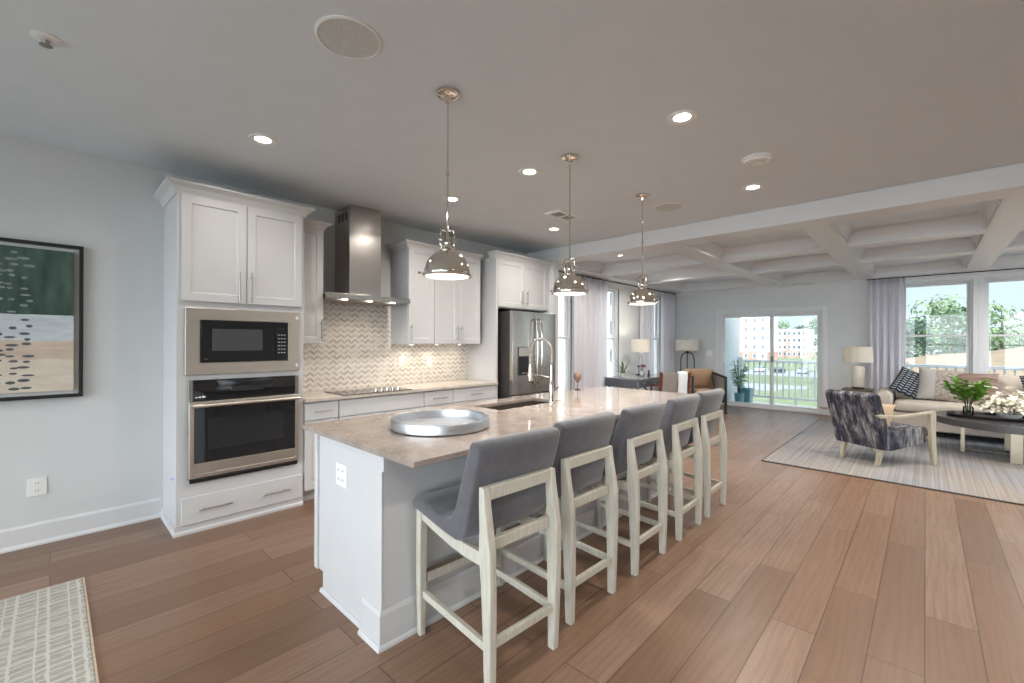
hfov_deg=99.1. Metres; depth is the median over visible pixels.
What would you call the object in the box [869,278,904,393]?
sheer curtain
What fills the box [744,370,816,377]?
parking lot
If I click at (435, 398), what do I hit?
drawer
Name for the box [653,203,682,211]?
ceiling speaker
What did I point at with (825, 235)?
trim
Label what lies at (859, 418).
armchair
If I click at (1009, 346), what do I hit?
deciduous tree
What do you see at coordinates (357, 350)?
tile backsplash
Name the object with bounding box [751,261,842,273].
trim
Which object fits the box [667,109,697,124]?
recessed light
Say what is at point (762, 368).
parked car
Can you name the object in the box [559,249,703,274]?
trim
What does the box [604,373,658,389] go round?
writing desk
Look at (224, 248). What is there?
tall cabinet
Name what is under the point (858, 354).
table lamp
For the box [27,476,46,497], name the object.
wall outlet
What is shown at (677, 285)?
trim
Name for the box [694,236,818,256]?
trim
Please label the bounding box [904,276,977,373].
window
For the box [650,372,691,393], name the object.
desk chair
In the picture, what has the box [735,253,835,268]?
trim
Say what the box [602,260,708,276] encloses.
trim
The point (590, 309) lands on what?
sheer curtain
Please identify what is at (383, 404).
base cabinet
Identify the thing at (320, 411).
base cabinet
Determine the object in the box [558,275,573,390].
window
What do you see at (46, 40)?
sprinkler
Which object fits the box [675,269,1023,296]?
trim
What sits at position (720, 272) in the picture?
trim
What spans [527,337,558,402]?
kitchen faucet
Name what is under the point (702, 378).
throw pillow
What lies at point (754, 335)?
apartment building
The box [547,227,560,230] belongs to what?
recessed light
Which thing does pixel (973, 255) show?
trim
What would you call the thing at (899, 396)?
cushion
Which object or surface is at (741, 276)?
trim
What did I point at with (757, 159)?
smoke detector
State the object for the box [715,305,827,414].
door
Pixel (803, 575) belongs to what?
floor
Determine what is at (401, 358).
wall outlet
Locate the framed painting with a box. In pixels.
[0,237,83,400]
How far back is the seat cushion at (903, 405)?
6.50 m
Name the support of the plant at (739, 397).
on the floor at (753, 401)
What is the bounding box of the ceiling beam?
[559,163,1023,262]
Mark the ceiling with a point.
(845, 97)
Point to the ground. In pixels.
(1012, 357)
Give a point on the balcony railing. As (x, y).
(741, 360)
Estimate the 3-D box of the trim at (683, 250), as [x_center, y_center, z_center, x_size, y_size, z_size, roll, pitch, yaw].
[3.668,-1.239,7.132,0.230,0.177,4.849,0,0,43]
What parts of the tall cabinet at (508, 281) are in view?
panel, door, crown molding, door, panel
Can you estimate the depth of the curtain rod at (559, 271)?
8.34 m
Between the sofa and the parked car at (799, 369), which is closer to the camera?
the sofa
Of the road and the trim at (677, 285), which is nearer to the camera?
the trim at (677, 285)
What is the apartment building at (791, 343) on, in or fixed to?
on the ground
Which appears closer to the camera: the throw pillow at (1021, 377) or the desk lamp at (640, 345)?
the throw pillow at (1021, 377)
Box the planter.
[737,387,753,402]
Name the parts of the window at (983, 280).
sash, sash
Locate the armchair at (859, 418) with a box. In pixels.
[819,389,937,465]
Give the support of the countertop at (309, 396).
on the base cabinet at (383, 404)
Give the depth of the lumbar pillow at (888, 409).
4.93 m
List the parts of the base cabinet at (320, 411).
drawer, door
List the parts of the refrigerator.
door, dispenser panel, freezer drawer, handle, handle, door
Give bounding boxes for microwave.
[184,307,298,374]
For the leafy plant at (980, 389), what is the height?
0.499 m
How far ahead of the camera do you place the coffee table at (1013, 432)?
5.11 m
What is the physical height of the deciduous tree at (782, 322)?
21.504 m
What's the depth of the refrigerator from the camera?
5.57 m
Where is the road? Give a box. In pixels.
[744,383,806,390]
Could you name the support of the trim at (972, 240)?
attached to the ceiling
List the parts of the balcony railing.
post, rail, rail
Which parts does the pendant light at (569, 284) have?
lamp shade, rod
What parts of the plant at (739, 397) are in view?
pot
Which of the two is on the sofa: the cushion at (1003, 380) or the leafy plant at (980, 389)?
the cushion at (1003, 380)
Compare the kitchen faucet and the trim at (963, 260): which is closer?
the kitchen faucet
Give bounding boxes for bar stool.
[413,426,560,682]
[496,412,617,624]
[575,401,667,575]
[616,393,702,540]
[646,388,726,517]
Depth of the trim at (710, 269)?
8.15 m
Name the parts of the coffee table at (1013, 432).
leg, leg, leg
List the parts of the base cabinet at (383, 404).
door, door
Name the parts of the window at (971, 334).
sash, sash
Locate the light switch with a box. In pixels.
[706,351,712,355]
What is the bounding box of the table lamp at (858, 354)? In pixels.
[843,345,873,388]
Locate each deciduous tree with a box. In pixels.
[778,320,789,328]
[803,317,816,348]
[906,316,942,357]
[908,294,965,355]
[912,305,993,353]
[939,337,991,353]
[989,300,1023,350]
[989,331,1023,350]
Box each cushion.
[694,388,711,393]
[894,398,989,412]
[895,372,974,401]
[997,375,1023,404]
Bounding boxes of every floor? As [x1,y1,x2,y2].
[0,405,1023,682]
[753,401,816,407]
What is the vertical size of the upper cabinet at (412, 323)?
1.118 m
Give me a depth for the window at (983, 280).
7.08 m
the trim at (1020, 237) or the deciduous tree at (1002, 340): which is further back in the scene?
the deciduous tree at (1002, 340)
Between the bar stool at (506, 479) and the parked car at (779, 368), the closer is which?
the bar stool at (506, 479)
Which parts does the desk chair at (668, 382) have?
leg, backrest, leg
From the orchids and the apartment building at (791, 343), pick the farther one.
the apartment building at (791, 343)
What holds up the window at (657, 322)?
in the wall at (101, 448)
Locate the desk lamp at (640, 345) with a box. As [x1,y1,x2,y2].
[631,338,649,374]
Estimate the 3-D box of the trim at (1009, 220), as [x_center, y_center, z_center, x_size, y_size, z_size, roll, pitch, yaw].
[5.722,-1.233,5.186,0.230,0.177,4.849,0,0,43]
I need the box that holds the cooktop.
[324,386,411,395]
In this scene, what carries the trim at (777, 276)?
attached to the ceiling
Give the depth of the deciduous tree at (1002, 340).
60.30 m
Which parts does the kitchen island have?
shoe molding, corner post, shoe molding, baseboard, seating panel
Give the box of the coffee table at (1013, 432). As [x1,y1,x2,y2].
[936,410,1023,464]
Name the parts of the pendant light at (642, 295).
rod, lamp shade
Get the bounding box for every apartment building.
[739,317,777,359]
[777,329,813,357]
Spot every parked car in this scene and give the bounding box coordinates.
[755,366,766,371]
[774,367,785,372]
[797,368,809,373]
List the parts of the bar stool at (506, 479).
leg, foot plate, foot rail, rail, leg, rail, rail, rail, leg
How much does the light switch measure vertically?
0.118 m
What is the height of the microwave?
0.492 m
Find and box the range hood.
[323,204,409,305]
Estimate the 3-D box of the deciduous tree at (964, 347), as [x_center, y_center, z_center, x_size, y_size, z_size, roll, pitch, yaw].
[80.546,3.408,77.959,7.246,9.373,5.677,0,0,30]
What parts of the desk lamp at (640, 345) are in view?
lamp shade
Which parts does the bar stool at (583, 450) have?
leg, leg, rail, leg, rail, rail, rail, leg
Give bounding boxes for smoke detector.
[741,152,772,166]
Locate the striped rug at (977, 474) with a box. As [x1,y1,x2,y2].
[761,418,1023,505]
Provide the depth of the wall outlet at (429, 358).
5.34 m
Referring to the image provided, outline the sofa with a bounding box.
[877,372,1023,440]
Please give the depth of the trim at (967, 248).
5.95 m
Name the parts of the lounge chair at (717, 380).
leg, backrest, cane panel, arm rail, leg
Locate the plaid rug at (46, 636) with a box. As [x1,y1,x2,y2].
[0,577,98,682]
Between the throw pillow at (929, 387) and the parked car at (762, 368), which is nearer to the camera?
the throw pillow at (929, 387)
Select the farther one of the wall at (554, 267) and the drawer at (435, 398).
the wall at (554, 267)
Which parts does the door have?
sliding panel, fixed panel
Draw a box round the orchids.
[972,385,1023,418]
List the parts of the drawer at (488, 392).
door, door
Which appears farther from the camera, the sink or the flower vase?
the flower vase
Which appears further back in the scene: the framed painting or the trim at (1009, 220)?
the trim at (1009, 220)
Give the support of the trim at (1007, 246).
attached to the ceiling
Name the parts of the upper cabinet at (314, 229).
door, crown molding, handle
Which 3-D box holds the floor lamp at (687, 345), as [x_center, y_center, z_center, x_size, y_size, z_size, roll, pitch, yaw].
[3.974,0.680,9.897,0.530,1.492,0.530,0,0,43]
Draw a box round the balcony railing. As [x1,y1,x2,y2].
[738,357,1023,404]
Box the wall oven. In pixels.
[187,375,300,483]
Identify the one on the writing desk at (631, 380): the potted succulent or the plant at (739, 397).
the potted succulent
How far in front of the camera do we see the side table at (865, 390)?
7.51 m
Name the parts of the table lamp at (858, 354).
lamp shade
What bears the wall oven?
in the tall cabinet at (224, 248)
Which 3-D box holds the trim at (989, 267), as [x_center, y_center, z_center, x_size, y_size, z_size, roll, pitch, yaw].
[7.282,-1.154,5.793,1.200,0.028,1.820,0,0,43]
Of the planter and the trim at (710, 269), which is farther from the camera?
the planter
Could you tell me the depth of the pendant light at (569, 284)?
3.13 m
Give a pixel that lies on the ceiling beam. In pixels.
(1005, 181)
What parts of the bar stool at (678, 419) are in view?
leg, rail, leg, rail, rail, leg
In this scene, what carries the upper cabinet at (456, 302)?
attached to the wall at (101, 448)
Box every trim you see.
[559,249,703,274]
[559,264,681,292]
[559,272,660,293]
[566,254,693,271]
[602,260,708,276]
[610,265,734,282]
[619,266,726,279]
[643,272,738,284]
[648,276,766,291]
[659,279,758,289]
[666,245,779,285]
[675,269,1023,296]
[686,228,824,260]
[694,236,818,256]
[728,252,840,272]
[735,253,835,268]
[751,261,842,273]
[755,266,856,284]
[763,270,851,281]
[804,224,871,278]
[828,198,1005,245]
[833,199,1001,240]
[853,234,982,257]
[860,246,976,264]
[862,254,974,277]
[864,254,972,273]
[966,195,1023,270]
[988,249,1023,268]
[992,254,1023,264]
[1002,242,1023,250]
[1004,229,1023,248]
[1011,231,1023,242]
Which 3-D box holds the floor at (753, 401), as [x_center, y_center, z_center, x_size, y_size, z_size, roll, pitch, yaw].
[7.766,1.603,8.202,7.200,0.230,1.499,0,0,43]
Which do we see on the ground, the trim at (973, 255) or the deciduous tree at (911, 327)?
the deciduous tree at (911, 327)
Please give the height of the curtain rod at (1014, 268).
0.036 m
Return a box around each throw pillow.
[690,369,712,386]
[887,366,922,399]
[916,367,964,402]
[957,373,998,400]
[1019,376,1023,388]
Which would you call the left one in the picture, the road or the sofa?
the road
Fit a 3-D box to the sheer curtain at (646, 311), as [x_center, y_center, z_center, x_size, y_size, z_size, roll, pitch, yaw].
[2.913,0.139,9.376,0.089,2.525,0.582,0,0,43]
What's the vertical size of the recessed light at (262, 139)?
0.008 m
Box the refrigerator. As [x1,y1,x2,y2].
[498,311,555,398]
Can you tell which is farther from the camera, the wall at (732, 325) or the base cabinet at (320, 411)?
the wall at (732, 325)
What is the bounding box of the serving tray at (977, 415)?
[946,411,1023,422]
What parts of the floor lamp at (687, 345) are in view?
lamp shade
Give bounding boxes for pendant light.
[418,86,471,279]
[550,153,588,295]
[627,193,658,304]
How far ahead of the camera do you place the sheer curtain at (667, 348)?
10.11 m
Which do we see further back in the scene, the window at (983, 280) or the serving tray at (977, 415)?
the window at (983, 280)
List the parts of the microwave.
door, control panel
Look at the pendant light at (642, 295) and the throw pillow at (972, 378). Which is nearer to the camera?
the pendant light at (642, 295)
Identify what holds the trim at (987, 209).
attached to the ceiling
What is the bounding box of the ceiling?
[0,0,1023,283]
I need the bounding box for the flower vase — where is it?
[637,364,645,376]
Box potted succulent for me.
[615,359,629,376]
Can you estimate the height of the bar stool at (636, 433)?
1.000 m
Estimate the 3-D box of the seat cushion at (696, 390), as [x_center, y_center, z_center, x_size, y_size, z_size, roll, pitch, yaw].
[3.892,1.058,8.886,0.560,0.193,0.610,0,0,3]
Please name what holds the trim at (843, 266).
attached to the ceiling
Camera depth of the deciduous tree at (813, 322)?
245.01 m
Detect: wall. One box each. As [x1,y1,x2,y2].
[0,135,660,529]
[526,248,567,263]
[545,259,558,391]
[675,276,1013,414]
[725,318,739,400]
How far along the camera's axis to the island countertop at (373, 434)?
2.62 m
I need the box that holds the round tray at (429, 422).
[390,409,489,436]
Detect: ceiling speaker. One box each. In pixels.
[314,15,381,59]
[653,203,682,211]
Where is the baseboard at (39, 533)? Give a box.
[0,497,162,553]
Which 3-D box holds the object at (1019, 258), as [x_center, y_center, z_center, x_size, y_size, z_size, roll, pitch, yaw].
[7.283,-1.258,5.793,1.200,0.114,1.820,0,0,43]
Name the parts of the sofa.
arm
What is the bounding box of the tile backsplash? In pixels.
[303,292,467,391]
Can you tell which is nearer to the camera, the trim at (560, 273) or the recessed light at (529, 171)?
the recessed light at (529, 171)
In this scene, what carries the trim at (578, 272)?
attached to the wall at (101, 448)
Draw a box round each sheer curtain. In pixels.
[574,276,607,388]
[640,289,653,390]
[660,292,674,372]
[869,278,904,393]
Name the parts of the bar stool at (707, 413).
leg, leg, leg, rail, rail, leg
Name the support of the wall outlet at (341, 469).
attached to the kitchen island
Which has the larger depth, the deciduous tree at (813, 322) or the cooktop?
the deciduous tree at (813, 322)
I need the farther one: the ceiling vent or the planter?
the planter
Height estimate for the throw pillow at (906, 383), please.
0.564 m
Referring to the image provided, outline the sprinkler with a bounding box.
[29,30,62,48]
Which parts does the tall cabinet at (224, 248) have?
panel, door, handle, crown molding, handle, drawer, handle, door, handle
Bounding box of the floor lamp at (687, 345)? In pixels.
[675,339,699,370]
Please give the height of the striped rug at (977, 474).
0.014 m
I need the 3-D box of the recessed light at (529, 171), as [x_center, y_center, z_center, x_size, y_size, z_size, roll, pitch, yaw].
[0.138,-1.341,3.457,0.172,0.008,0.172,0,0,43]
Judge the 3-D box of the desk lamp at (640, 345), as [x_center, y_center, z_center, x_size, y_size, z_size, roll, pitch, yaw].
[2.519,0.294,8.563,0.350,0.725,0.350,0,0,43]
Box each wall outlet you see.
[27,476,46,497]
[336,462,346,488]
[399,356,403,365]
[427,356,431,365]
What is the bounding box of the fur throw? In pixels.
[677,371,687,392]
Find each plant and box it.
[730,360,749,401]
[939,375,993,414]
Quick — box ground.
[744,346,1023,405]
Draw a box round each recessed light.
[248,133,277,145]
[443,196,460,201]
[519,167,539,175]
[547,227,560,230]
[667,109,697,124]
[742,184,763,190]
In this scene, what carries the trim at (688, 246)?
attached to the ceiling
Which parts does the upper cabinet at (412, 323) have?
crown molding, door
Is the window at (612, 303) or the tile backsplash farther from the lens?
the window at (612, 303)
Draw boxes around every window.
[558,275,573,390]
[607,284,620,387]
[654,292,660,373]
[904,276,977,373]
[978,272,1023,373]
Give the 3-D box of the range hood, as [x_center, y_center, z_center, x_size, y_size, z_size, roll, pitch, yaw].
[-1.540,-0.873,4.459,0.463,0.954,0.870,0,0,43]
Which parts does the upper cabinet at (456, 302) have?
door, crown molding, door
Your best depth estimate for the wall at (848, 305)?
8.87 m
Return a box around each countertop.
[302,386,688,467]
[303,379,497,402]
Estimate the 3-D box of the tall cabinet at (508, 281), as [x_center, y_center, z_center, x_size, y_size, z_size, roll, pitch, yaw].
[-0.036,0.144,5.948,0.603,2.525,1.108,0,0,43]
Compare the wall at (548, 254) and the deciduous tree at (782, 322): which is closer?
the wall at (548, 254)
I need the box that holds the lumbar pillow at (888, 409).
[882,404,895,426]
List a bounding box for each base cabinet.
[303,400,337,501]
[338,392,423,419]
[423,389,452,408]
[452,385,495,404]
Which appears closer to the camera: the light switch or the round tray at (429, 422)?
the round tray at (429, 422)
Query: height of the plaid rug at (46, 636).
0.010 m
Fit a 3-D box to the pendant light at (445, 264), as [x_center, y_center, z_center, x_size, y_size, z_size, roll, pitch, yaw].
[-0.345,-0.849,2.358,0.292,0.998,0.280,0,0,43]
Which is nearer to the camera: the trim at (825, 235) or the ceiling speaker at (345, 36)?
the ceiling speaker at (345, 36)
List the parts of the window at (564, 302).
pane, pane, sash, sash, frame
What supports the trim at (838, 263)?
attached to the ceiling
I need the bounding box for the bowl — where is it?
[995,412,1023,418]
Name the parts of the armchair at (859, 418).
leg, arm frame, backrest, leg, seat, arm frame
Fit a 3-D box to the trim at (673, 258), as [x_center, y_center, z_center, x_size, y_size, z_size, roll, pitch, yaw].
[1.742,-1.278,6.545,1.760,0.114,1.350,0,0,43]
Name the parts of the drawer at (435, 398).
door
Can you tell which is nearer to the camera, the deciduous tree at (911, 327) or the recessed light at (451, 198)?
the recessed light at (451, 198)
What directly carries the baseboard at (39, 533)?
attached to the wall at (101, 448)
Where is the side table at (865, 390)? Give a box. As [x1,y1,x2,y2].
[841,387,873,393]
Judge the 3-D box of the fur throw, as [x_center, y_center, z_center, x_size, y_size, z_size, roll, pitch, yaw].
[2.966,0.744,7.633,0.162,0.458,0.181,0,0,5]
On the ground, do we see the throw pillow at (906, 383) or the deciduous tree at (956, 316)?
the deciduous tree at (956, 316)
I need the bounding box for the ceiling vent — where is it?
[544,209,580,221]
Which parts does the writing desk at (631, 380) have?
drawer, drawer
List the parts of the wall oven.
trim, control panel, glass, rail, handle, trim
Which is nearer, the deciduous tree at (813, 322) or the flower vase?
the flower vase
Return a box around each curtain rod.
[559,271,675,294]
[867,268,1023,280]
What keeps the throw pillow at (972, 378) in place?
on the sofa
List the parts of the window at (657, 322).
pane, pane, sash, sash, frame, casing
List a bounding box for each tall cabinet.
[153,176,315,537]
[468,250,551,398]
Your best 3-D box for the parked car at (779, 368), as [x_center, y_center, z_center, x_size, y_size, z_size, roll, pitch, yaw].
[66.249,6.982,108.042,1.800,1.449,4.436,0,0,43]
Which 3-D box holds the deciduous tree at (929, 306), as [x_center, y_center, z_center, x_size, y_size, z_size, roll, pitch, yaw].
[78.950,-0.381,82.770,10.076,16.950,8.522,0,0,35]
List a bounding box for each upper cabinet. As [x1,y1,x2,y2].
[303,218,331,343]
[386,239,436,343]
[434,245,482,343]
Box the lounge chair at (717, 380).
[682,369,726,413]
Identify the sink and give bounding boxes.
[485,401,547,409]
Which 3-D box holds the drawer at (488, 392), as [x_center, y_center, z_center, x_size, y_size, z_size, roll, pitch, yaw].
[-0.618,0.966,5.340,0.597,0.874,0.681,0,0,43]
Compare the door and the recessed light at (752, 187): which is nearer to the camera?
the recessed light at (752, 187)
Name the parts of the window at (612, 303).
pane, pane, sash, sash, frame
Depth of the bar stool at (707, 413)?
3.66 m
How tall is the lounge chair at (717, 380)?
0.848 m
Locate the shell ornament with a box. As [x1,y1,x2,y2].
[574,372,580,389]
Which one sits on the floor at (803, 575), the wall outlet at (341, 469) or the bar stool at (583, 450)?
the bar stool at (583, 450)
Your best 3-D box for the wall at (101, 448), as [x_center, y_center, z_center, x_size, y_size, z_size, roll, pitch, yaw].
[-0.736,0.028,5.759,0.150,2.750,13.750,0,0,43]
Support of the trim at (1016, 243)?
attached to the ceiling
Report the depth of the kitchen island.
2.18 m
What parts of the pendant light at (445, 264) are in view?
lamp shade, rod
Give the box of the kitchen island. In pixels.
[314,419,657,653]
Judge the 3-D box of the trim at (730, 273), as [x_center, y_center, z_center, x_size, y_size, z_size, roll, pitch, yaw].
[2.783,-1.169,7.645,1.760,0.028,1.240,0,0,43]
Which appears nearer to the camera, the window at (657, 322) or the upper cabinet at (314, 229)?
the upper cabinet at (314, 229)

